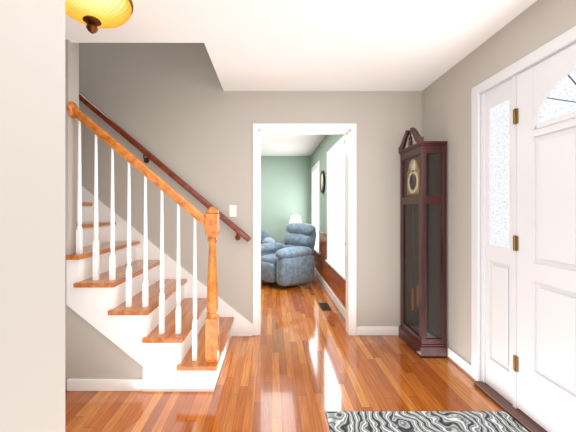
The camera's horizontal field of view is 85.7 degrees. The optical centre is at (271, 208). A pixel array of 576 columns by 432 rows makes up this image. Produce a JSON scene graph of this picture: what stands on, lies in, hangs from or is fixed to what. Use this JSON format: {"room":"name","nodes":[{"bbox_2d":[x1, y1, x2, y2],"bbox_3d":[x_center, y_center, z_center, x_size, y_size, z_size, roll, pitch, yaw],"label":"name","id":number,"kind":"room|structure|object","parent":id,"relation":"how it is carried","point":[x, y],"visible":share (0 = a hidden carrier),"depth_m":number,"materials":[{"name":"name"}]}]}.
{"room":"entrance hall","nodes":[
{"label":"entrance hall","id":0,"kind":"room"},
{"bbox_2d":[0,0,43,431],"bbox_3d":[-0.860,0.040,-0.565,0.120,2.440,3.270,0,0,0],"label":"wall","id":1,"kind":"structure","parent":0,"point":[32,215],"depth_m":0.99,"materials":[{"name":"grey paint"}]},
{"bbox_2d":[44,0,64,431],"bbox_3d":[-2.500,0.040,1.140,3.400,2.440,0.120,0,0,0],"label":"wall","id":2,"kind":"structure","parent":0,"point":[54,10],"depth_m":1.14,"materials":[{"name":"grey paint"}]},
{"bbox_2d":[65,40,142,389],"bbox_3d":[-2.546,-1.240,2.220,3.308,5.000,0.120,0,0,0],"label":"wall","id":3,"kind":"structure","parent":0,"point":[91,352],"depth_m":2.16,"materials":[{"name":"grey paint"}]},
{"bbox_2d":[67,379,142,390],"bbox_3d":[-1.156,1.221,2.152,0.526,0.078,0.015,0,0,0],"label":"baseboard","id":4,"kind":"structure","parent":3,"relation":"attached to","point":[72,384],"depth_m":2.14,"materials":[{"name":"white paint"}]},
{"bbox_2d":[79,43,421,325],"bbox_3d":[-1.290,-1.240,3.160,5.820,5.000,0.120,0,0,0],"label":"wall","id":5,"kind":"structure","parent":0,"point":[175,108],"depth_m":3.10,"materials":[{"name":"grey paint"}]},
{"bbox_2d":[79,92,250,241],"bbox_3d":[-1.683,-0.935,3.048,2.957,2.508,0.095,0,0,0],"label":"handrail","id":6,"kind":"object","parent":5,"relation":"attached to","point":[161,165],"depth_m":3.00,"materials":[{"name":"brown wood"}]},
{"bbox_2d":[229,205,235,216],"bbox_3d":[-0.390,0.020,3.093,0.070,0.116,0.014,0,0,0],"label":"light switch","id":7,"kind":"object","parent":5,"relation":"attached to","point":[232,210],"visible":1,"depth_m":3.09,"materials":[{"name":"white plastic"}]},
{"bbox_2d":[253,123,356,334],"bbox_3d":[0.325,0.204,3.160,1.034,2.112,0.152,0,0,0],"label":"trim","id":8,"kind":"structure","parent":5,"relation":"attached to","point":[349,130],"depth_m":3.08,"materials":[{"name":"white paint"}]},
{"bbox_2d":[357,326,398,334],"bbox_3d":[1.152,1.216,3.090,0.618,0.088,0.019,0,0,0],"label":"baseboard","id":9,"kind":"structure","parent":5,"relation":"attached to","point":[361,330],"depth_m":3.09,"materials":[{"name":"white paint"}]},
{"bbox_2d":[65,273,502,431],"bbox_3d":[-1.100,1.320,2.500,6.200,0.120,9.400,0,0,0],"label":"floor","id":10,"kind":"structure","parent":0,"point":[303,361],"depth_m":2.20,"materials":[{"name":"brown wood"}]},
{"bbox_2d":[65,101,252,391],"bbox_3d":[-1.709,-0.014,2.604,3.034,2.547,0.988,0,0,0],"label":"staircase","id":11,"kind":"structure","parent":10,"relation":"on","point":[165,321],"depth_m":2.19,"materials":[{"name":"white paint"}]},
{"bbox_2d":[261,228,274,243],"bbox_3d":[-1.000,0.784,6.423,2.127,0.861,0.852,0,0,0],"label":"sofa","id":12,"kind":"object","parent":10,"relation":"on","point":[265,238],"visible":0.08,"depth_m":6.48,"materials":[{"name":"fabric"}]},
{"bbox_2d":[261,222,315,285],"bbox_3d":[0.199,0.729,5.283,1.138,0.974,1.102,0,0,0],"label":"recliner","id":13,"kind":"object","parent":10,"relation":"on","point":[291,262],"visible":0.85,"depth_m":5.02,"materials":[{"name":"blue fabric"}]},
{"bbox_2d":[319,303,330,309],"bbox_3d":[0.680,1.255,4.000,0.120,0.010,0.300,0,0,0],"label":"floor vent","id":14,"kind":"object","parent":10,"relation":"in","point":[324,306],"visible":1,"depth_m":3.98,"materials":[{"name":"brown metal"}]},
{"bbox_2d":[398,127,446,357],"bbox_3d":[1.368,0.262,2.848,0.228,1.996,0.466,0,0,0],"label":"grandfather clock","id":15,"kind":"object","parent":10,"relation":"on","point":[423,175],"visible":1,"depth_m":2.70,"materials":[{"name":"brown wood"}]},
{"bbox_2d":[326,411,527,431],"bbox_3d":[0.885,1.254,1.232,1.110,0.011,1.365,0,0,0],"label":"rug","id":16,"kind":"object","parent":10,"relation":"on","point":[421,421],"visible":1,"depth_m":1.82,"materials":[{"name":"fabric"}]},
{"bbox_3d":[0.500,0.960,6.560,0.440,0.600,0.440,0,0,0],"label":"side table","id":17,"kind":"object","parent":10,"relation":"on","visible":0},
{"bbox_2d":[289,215,301,222],"bbox_3d":[0.500,0.395,6.560,0.300,0.529,0.300,0,0,0],"label":"table lamp","id":18,"kind":"object","parent":17,"relation":"on","point":[295,218],"visible":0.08,"depth_m":6.47,"materials":[{"name":"beige"}]},
{"bbox_2d":[261,134,325,155],"bbox_3d":[-1.370,-1.230,5.120,4.700,0.100,3.800,0,0,0],"label":"ceiling","id":19,"kind":"structure","parent":0,"point":[289,144],"depth_m":5.67,"materials":[{"name":"white paint"}]},
{"bbox_2d":[65,0,536,90],"bbox_3d":[-1.290,-1.330,0.450,5.820,0.300,5.300,0,0,0],"label":"ceiling","id":20,"kind":"structure","parent":0,"point":[336,45],"depth_m":2.11,"materials":[{"name":"white paint"}]},
{"bbox_2d":[65,0,132,33],"bbox_3d":[-0.940,-1.048,1.620,0.394,0.264,0.394,0,0,0],"label":"ceiling light","id":21,"kind":"object","parent":20,"relation":"attached to","point":[93,16],"visible":0.96,"depth_m":1.59,"materials":[{"name":"yellow glass"}]},
{"bbox_2d":[261,134,343,244],"bbox_3d":[-1.370,0.040,3.228,4.700,2.440,0.015,0,0,0],"label":"wall","id":22,"kind":"structure","parent":0,"point":[285,188],"depth_m":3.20,"materials":[{"name":"green paint"}]},
{"bbox_2d":[311,160,319,253],"bbox_3d":[0.840,-0.033,6.075,0.040,1.675,1.110,0,0,0],"label":"window","id":23,"kind":"structure","parent":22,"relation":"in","point":[315,195],"depth_m":5.92,"materials":[{"name":"white paint"}]},
{"bbox_2d":[320,171,324,192],"bbox_3d":[0.842,-0.450,5.170,0.035,0.380,0.380,0,0,0],"label":"wall clock","id":24,"kind":"object","parent":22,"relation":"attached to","point":[322,182],"visible":1,"depth_m":5.13,"materials":[{"name":"black"}]},
{"bbox_2d":[313,231,345,309],"bbox_3d":[0.845,0.772,5.069,0.030,0.775,3.658,0,0,0],"label":"wainscot","id":25,"kind":"structure","parent":22,"relation":"attached to","point":[334,280],"depth_m":4.65,"materials":[{"name":"brown wood"}]},
{"bbox_2d":[315,269,345,319],"bbox_3d":[0.843,1.210,5.055,0.033,0.100,3.630,0,0,0],"label":"baseboard","id":26,"kind":"structure","parent":22,"relation":"attached to","point":[339,305],"depth_m":4.18,"materials":[{"name":"white paint"}]},
{"bbox_2d":[325,134,345,279],"bbox_3d":[0.840,-0.033,4.150,0.040,1.675,1.260,0,0,0],"label":"window","id":27,"kind":"structure","parent":22,"relation":"in","point":[336,207],"depth_m":4.02,"materials":[{"name":"white paint"}]},
{"bbox_2d":[422,0,575,363],"bbox_3d":[1.560,0.040,0.510,0.120,2.440,5.420,0,0,0],"label":"wall","id":28,"kind":"structure","parent":0,"point":[446,102],"depth_m":2.42,"materials":[{"name":"grey paint"}]},
{"bbox_2d":[447,346,470,376],"bbox_3d":[1.492,1.216,2.704,0.015,0.088,0.792,0,0,0],"label":"baseboard","id":29,"kind":"structure","parent":28,"relation":"attached to","point":[461,363],"depth_m":2.46,"materials":[{"name":"white paint"}]},
{"bbox_2d":[471,26,575,431],"bbox_3d":[1.515,0.182,1.595,0.190,2.155,1.420,0,0,0],"label":"front door","id":30,"kind":"structure","parent":28,"relation":"in","point":[523,241],"depth_m":1.82,"materials":[{"name":"white paint"}]}
]}

